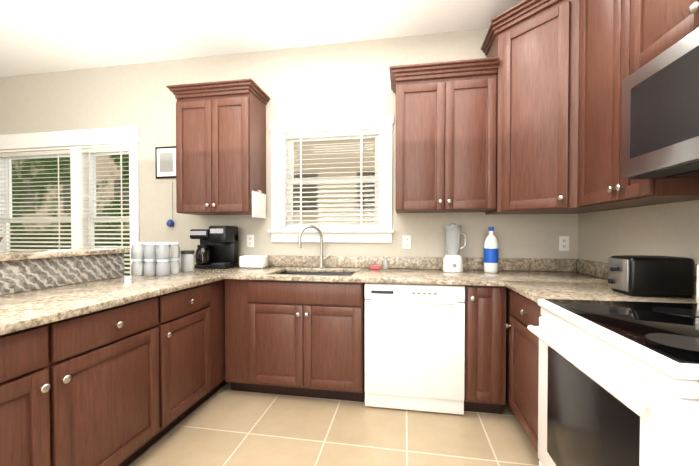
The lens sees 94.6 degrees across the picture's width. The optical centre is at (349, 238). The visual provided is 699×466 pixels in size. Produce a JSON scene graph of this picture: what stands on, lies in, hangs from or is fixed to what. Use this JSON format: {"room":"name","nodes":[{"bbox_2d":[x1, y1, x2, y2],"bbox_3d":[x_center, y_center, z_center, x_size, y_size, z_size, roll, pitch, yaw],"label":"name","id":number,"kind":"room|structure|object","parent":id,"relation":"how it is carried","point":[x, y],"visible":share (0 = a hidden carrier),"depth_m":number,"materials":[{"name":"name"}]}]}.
{"room":"kitchen","nodes":[
{"label":"kitchen","id":0,"kind":"room"},
{"bbox_2d":[0,0,522,76],"bbox_3d":[-1.964,-1.733,0.380,7.000,0.100,5.780,0,1,10],"label":"ceiling","id":1,"kind":"structure","parent":0,"point":[41,36],"depth_m":2.61,"materials":[{"name":"paint"}]},
{"bbox_2d":[0,28,577,271],"bbox_3d":[-1.490,-0.283,3.176,7.000,2.880,0.150,0,1,10],"label":"wall","id":2,"kind":"structure","parent":0,"point":[338,80],"depth_m":2.94,"materials":[{"name":"paint"}]},
{"bbox_2d":[0,126,139,275],"bbox_3d":[-3.026,-0.229,3.410,1.965,1.755,0.203,0,1,10],"label":"dining room window","id":3,"kind":"structure","parent":2,"relation":"in","point":[83,218],"depth_m":3.36,"materials":[{"name":"white wood"}]},
{"bbox_2d":[155,146,175,178],"bbox_3d":[-1.769,-0.735,3.128,0.244,0.305,0.022,0,1,10],"label":"picture frame","id":4,"kind":"object","parent":2,"relation":"attached to","point":[165,162],"visible":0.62,"depth_m":3.12,"materials":[{"name":"black plastic"}]},
{"bbox_2d":[166,182,173,226],"bbox_3d":[-1.722,-0.325,3.099,0.068,0.435,0.068,0,1,10],"label":"hanging ornament","id":5,"kind":"object","parent":2,"relation":"hanging from","point":[170,223],"visible":0.98,"depth_m":3.09,"materials":[{"name":"blue"}]},
{"bbox_2d":[166,78,269,214],"bbox_3d":[-1.129,-0.751,2.835,0.762,1.065,0.381,0,1,10],"label":"upper cabinet","id":6,"kind":"object","parent":2,"relation":"attached to","point":[220,147],"visible":1,"depth_m":2.70,"materials":[{"name":"brown wood"}]},
{"bbox_2d":[252,190,265,218],"bbox_3d":[-0.782,-0.298,2.806,0.020,0.240,0.260,0,1,10],"label":"hanging towel","id":7,"kind":"object","parent":6,"relation":"hanging from","point":[258,204],"visible":0.96,"depth_m":2.78,"materials":[{"name":"white fabric"}]},
{"bbox_2d":[247,235,253,246],"bbox_3d":[-0.923,0.024,3.002,0.072,0.116,0.008,0,1,10],"label":"electrical outlet","id":8,"kind":"object","parent":2,"relation":"attached to","point":[250,240],"visible":1,"depth_m":3.00,"materials":[{"name":"white plastic"}]},
{"bbox_2d":[268,115,394,242],"bbox_3d":[-0.164,-0.509,2.917,1.136,1.090,0.203,0,1,10],"label":"window","id":9,"kind":"structure","parent":2,"relation":"in","point":[334,232],"depth_m":2.90,"materials":[{"name":"white wood"}]},
{"bbox_2d":[238,255,571,271],"bbox_3d":[0.178,0.207,2.807,3.281,0.099,0.027,0,1,10],"label":"backsplash","id":10,"kind":"structure","parent":2,"relation":"attached to","point":[517,264],"depth_m":2.74,"materials":[{"name":"stone"}]},
{"bbox_2d":[403,235,410,248],"bbox_3d":[0.490,0.033,2.761,0.072,0.116,0.008,0,1,10],"label":"electrical outlet","id":11,"kind":"object","parent":2,"relation":"attached to","point":[406,241],"visible":1,"depth_m":2.76,"materials":[{"name":"white plastic"}]},
{"bbox_2d":[389,57,498,212],"bbox_3d":[0.705,-0.746,2.522,0.768,1.065,0.381,0,1,10],"label":"upper cabinet","id":12,"kind":"object","parent":2,"relation":"attached to","point":[445,136],"visible":1,"depth_m":2.38,"materials":[{"name":"brown wood"}]},
{"bbox_2d":[481,0,640,214],"bbox_3d":[1.370,-0.870,2.248,0.748,1.360,0.697,0,1,10],"label":"upper cabinet","id":13,"kind":"object","parent":2,"relation":"attached to","point":[533,45],"visible":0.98,"depth_m":2.08,"materials":[{"name":"brown wood"}]},
{"bbox_2d":[559,236,568,250],"bbox_3d":[1.700,0.041,2.555,0.072,0.116,0.008,0,1,10],"label":"electrical outlet","id":14,"kind":"object","parent":2,"relation":"attached to","point":[563,243],"visible":1,"depth_m":2.55,"materials":[{"name":"white plastic"}]},
{"bbox_2d":[128,382,539,465],"bbox_3d":[-1.964,1.247,0.423,7.000,0.100,5.780,0,1,10],"label":"floor","id":15,"kind":"structure","parent":0,"point":[225,425],"depth_m":1.91,"materials":[{"name":"tile"}]},
{"bbox_2d":[0,291,175,465],"bbox_3d":[-1.431,0.749,1.300,0.628,0.868,1.202,0,1,10],"label":"base cabinet","id":16,"kind":"object","parent":15,"relation":"on","point":[125,384],"depth_m":1.38,"materials":[{"name":"brown wood"}]},
{"bbox_2d":[176,281,215,424],"bbox_3d":[-1.308,0.738,2.021,0.628,0.868,0.538,0,1,10],"label":"base cabinet","id":17,"kind":"object","parent":15,"relation":"on","point":[195,306],"depth_m":2.07,"materials":[{"name":"brown wood"}]},
{"bbox_2d":[216,279,226,390],"bbox_3d":[-1.203,0.729,2.639,0.628,0.868,0.833,0,1,10],"label":"base cabinet","id":18,"kind":"object","parent":15,"relation":"on","point":[220,285],"depth_m":2.38,"materials":[{"name":"brown wood"}]},
{"bbox_2d":[0,270,223,335],"bbox_3d":[-1.377,0.292,1.536,0.660,0.033,1.740,0,1,10],"label":"countertop","id":19,"kind":"structure","parent":18,"relation":"on","point":[19,311],"depth_m":1.53,"materials":[{"name":"stone"}]},
{"bbox_2d":[0,253,123,294],"bbox_3d":[-1.707,0.194,1.500,0.022,0.162,1.520,0,1,10],"label":"backsplash","id":20,"kind":"structure","parent":19,"relation":"on","point":[16,276],"depth_m":1.81,"materials":[{"name":"stone"}]},
{"bbox_2d":[180,266,602,285],"bbox_3d":[0.120,0.278,2.498,3.288,0.033,0.655,0,1,10],"label":"countertop","id":21,"kind":"structure","parent":18,"relation":"on","point":[361,275],"depth_m":2.30,"materials":[{"name":"stone"}]},
{"bbox_2d":[131,242,179,275],"bbox_3d":[-1.417,0.146,2.363,0.292,0.234,0.192,0,1,10],"label":"pack","id":22,"kind":"object","parent":21,"relation":"on","point":[155,258],"visible":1,"depth_m":2.29,"materials":[{"name":"white"}]},
{"bbox_2d":[181,250,194,271],"bbox_3d":[-1.275,0.178,2.542,0.100,0.164,0.100,0,1,10],"label":"canister","id":23,"kind":"object","parent":21,"relation":"on","point":[187,260],"visible":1,"depth_m":2.50,"materials":[{"name":"white"}]},
{"bbox_2d":[190,226,238,268],"bbox_3d":[-1.193,0.073,2.840,0.340,0.365,0.241,0,1,10],"label":"coffee maker","id":24,"kind":"object","parent":21,"relation":"on","point":[217,247],"visible":1,"depth_m":2.79,"materials":[{"name":"black plastic"}]},
{"bbox_2d":[239,255,267,267],"bbox_3d":[-0.846,0.204,2.855,0.220,0.104,0.120,0,1,10],"label":"box","id":25,"kind":"object","parent":21,"relation":"on","point":[253,261],"visible":0.98,"depth_m":2.80,"materials":[{"name":"white paper"}]},
{"bbox_2d":[298,225,331,267],"bbox_3d":[-0.293,0.071,2.762,0.257,0.371,0.174,0,1,10],"label":"faucet","id":26,"kind":"object","parent":21,"relation":"on","point":[321,264],"visible":1,"depth_m":2.79,"materials":[{"name":"silver metal"}]},
{"bbox_2d":[282,272,353,275],"bbox_3d":[-0.268,0.378,2.558,0.634,0.165,0.409,0,1,10],"label":"sink","id":27,"kind":"object","parent":21,"relation":"in","point":[314,273],"depth_m":2.76,"materials":[{"name":"silver metal"}]},
{"bbox_2d":[370,257,387,268],"bbox_3d":[0.250,0.208,2.708,0.150,0.100,0.060,0,1,10],"label":"sponge","id":28,"kind":"object","parent":21,"relation":"on","point":[385,264],"visible":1,"depth_m":2.69,"materials":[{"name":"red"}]},
{"bbox_2d":[443,223,466,272],"bbox_3d":[0.826,0.071,2.536,0.180,0.378,0.158,0,1,10],"label":"blender","id":29,"kind":"object","parent":21,"relation":"on","point":[452,260],"visible":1,"depth_m":2.49,"materials":[{"name":"white plastic"}]},
{"bbox_2d":[484,227,498,272],"bbox_3d":[1.097,0.086,2.501,0.107,0.349,0.107,0,1,10],"label":"soap bottle","id":30,"kind":"object","parent":21,"relation":"on","point":[491,253],"visible":1,"depth_m":2.46,"materials":[{"name":"white plastic"}]},
{"bbox_2d":[225,272,364,401],"bbox_3d":[-0.371,0.730,2.586,1.030,0.869,0.655,0,1,10],"label":"base cabinet","id":31,"kind":"object","parent":15,"relation":"on","point":[301,338],"visible":1,"depth_m":2.30,"materials":[{"name":"brown wood"}]},
{"bbox_2d":[364,283,464,414],"bbox_3d":[0.474,0.728,2.436,0.655,0.856,0.616,0,1,10],"label":"dishwasher","id":32,"kind":"object","parent":15,"relation":"on","point":[414,346],"visible":1,"depth_m":2.14,"materials":[{"name":"white metal"}]},
{"bbox_2d":[463,285,505,413],"bbox_3d":[0.928,0.733,2.364,0.248,0.869,0.655,0,1,10],"label":"base cabinet","id":33,"kind":"object","parent":15,"relation":"on","point":[485,350],"visible":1,"depth_m":2.08,"materials":[{"name":"brown wood"}]},
{"bbox_2d":[500,278,698,303],"bbox_3d":[1.271,0.290,1.660,0.738,0.033,0.606,0,1,10],"label":"countertop","id":34,"kind":"structure","parent":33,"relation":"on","point":[534,289],"depth_m":1.69,"materials":[{"name":"stone"}]},
{"bbox_2d":[608,255,693,297],"bbox_3d":[1.453,0.180,1.585,0.300,0.187,0.170,0,1,10],"label":"toaster","id":35,"kind":"object","parent":34,"relation":"on","point":[650,276],"visible":1,"depth_m":1.51,"materials":[{"name":"black plastic"}]},
{"bbox_2d":[505,287,540,452],"bbox_3d":[1.288,0.743,1.662,0.698,0.868,0.602,0,1,10],"label":"base cabinet","id":36,"kind":"object","parent":15,"relation":"on","point":[523,313],"visible":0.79,"depth_m":1.73,"materials":[{"name":"brown wood"}]},
{"bbox_2d":[527,264,698,465],"bbox_3d":[1.105,0.646,1.006,0.809,1.080,0.736,0,1,10],"label":"stove","id":37,"kind":"object","parent":15,"relation":"on","point":[618,383],"visible":1,"depth_m":0.95,"materials":[{"name":"white metal"}]},
{"bbox_3d":[-1.789,0.647,1.521,0.138,1.068,1.520,0,1,10],"label":"wall","id":38,"kind":"structure","parent":15,"relation":"on","visible":0},
{"bbox_2d":[0,248,129,261],"bbox_3d":[-1.843,0.096,1.517,0.350,0.030,1.570,0,1,10],"label":"bar","id":39,"kind":"object","parent":38,"relation":"on","point":[25,255],"visible":1,"depth_m":1.86,"materials":[{"name":"stone"}]},
{"bbox_2d":[578,200,698,275],"bbox_3d":[1.413,-0.235,-0.175,0.150,2.880,5.480,0,1,10],"label":"wall","id":40,"kind":"structure","parent":0,"point":[669,229],"depth_m":1.85,"materials":[{"name":"paint"}]},
{"bbox_2d":[572,259,696,297],"bbox_3d":[1.675,0.220,1.910,0.027,0.099,1.234,0,1,10],"label":"backsplash","id":41,"kind":"structure","parent":40,"relation":"attached to","point":[599,269],"depth_m":2.29,"materials":[{"name":"stone"}]},
{"bbox_2d":[578,0,698,206],"bbox_3d":[1.444,-0.860,1.596,0.381,1.360,0.573,0,1,10],"label":"upper cabinet","id":42,"kind":"object","parent":40,"relation":"attached to","point":[604,59],"visible":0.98,"depth_m":1.65,"materials":[{"name":"brown wood"}]},
{"bbox_2d":[630,0,698,74],"bbox_3d":[1.291,-1.100,0.949,0.466,0.862,0.738,0,1,10],"label":"upper cabinet","id":43,"kind":"object","parent":40,"relation":"attached to","point":[658,27],"visible":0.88,"depth_m":1.20,"materials":[{"name":"brown wood"}]},
{"bbox_2d":[621,27,698,178],"bbox_3d":[1.283,-0.449,0.960,0.478,0.424,0.736,0,1,10],"label":"over-the-range microwave","id":44,"kind":"object","parent":43,"relation":"attached to","point":[660,116],"visible":1,"depth_m":1.14,"materials":[{"name":"grey"}]},
{"label":"outside","id":45,"kind":"structure","parent":0,"visible":0},
{"bbox_2d":[10,138,374,274],"bbox_3d":[-3.297,-1.129,5.653,15.500,6.500,0.050,0,1,10],"label":"window blinds","id":46,"kind":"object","parent":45,"point":[101,162],"depth_m":5.76,"materials":[{"name":"white plastic"}]}
]}

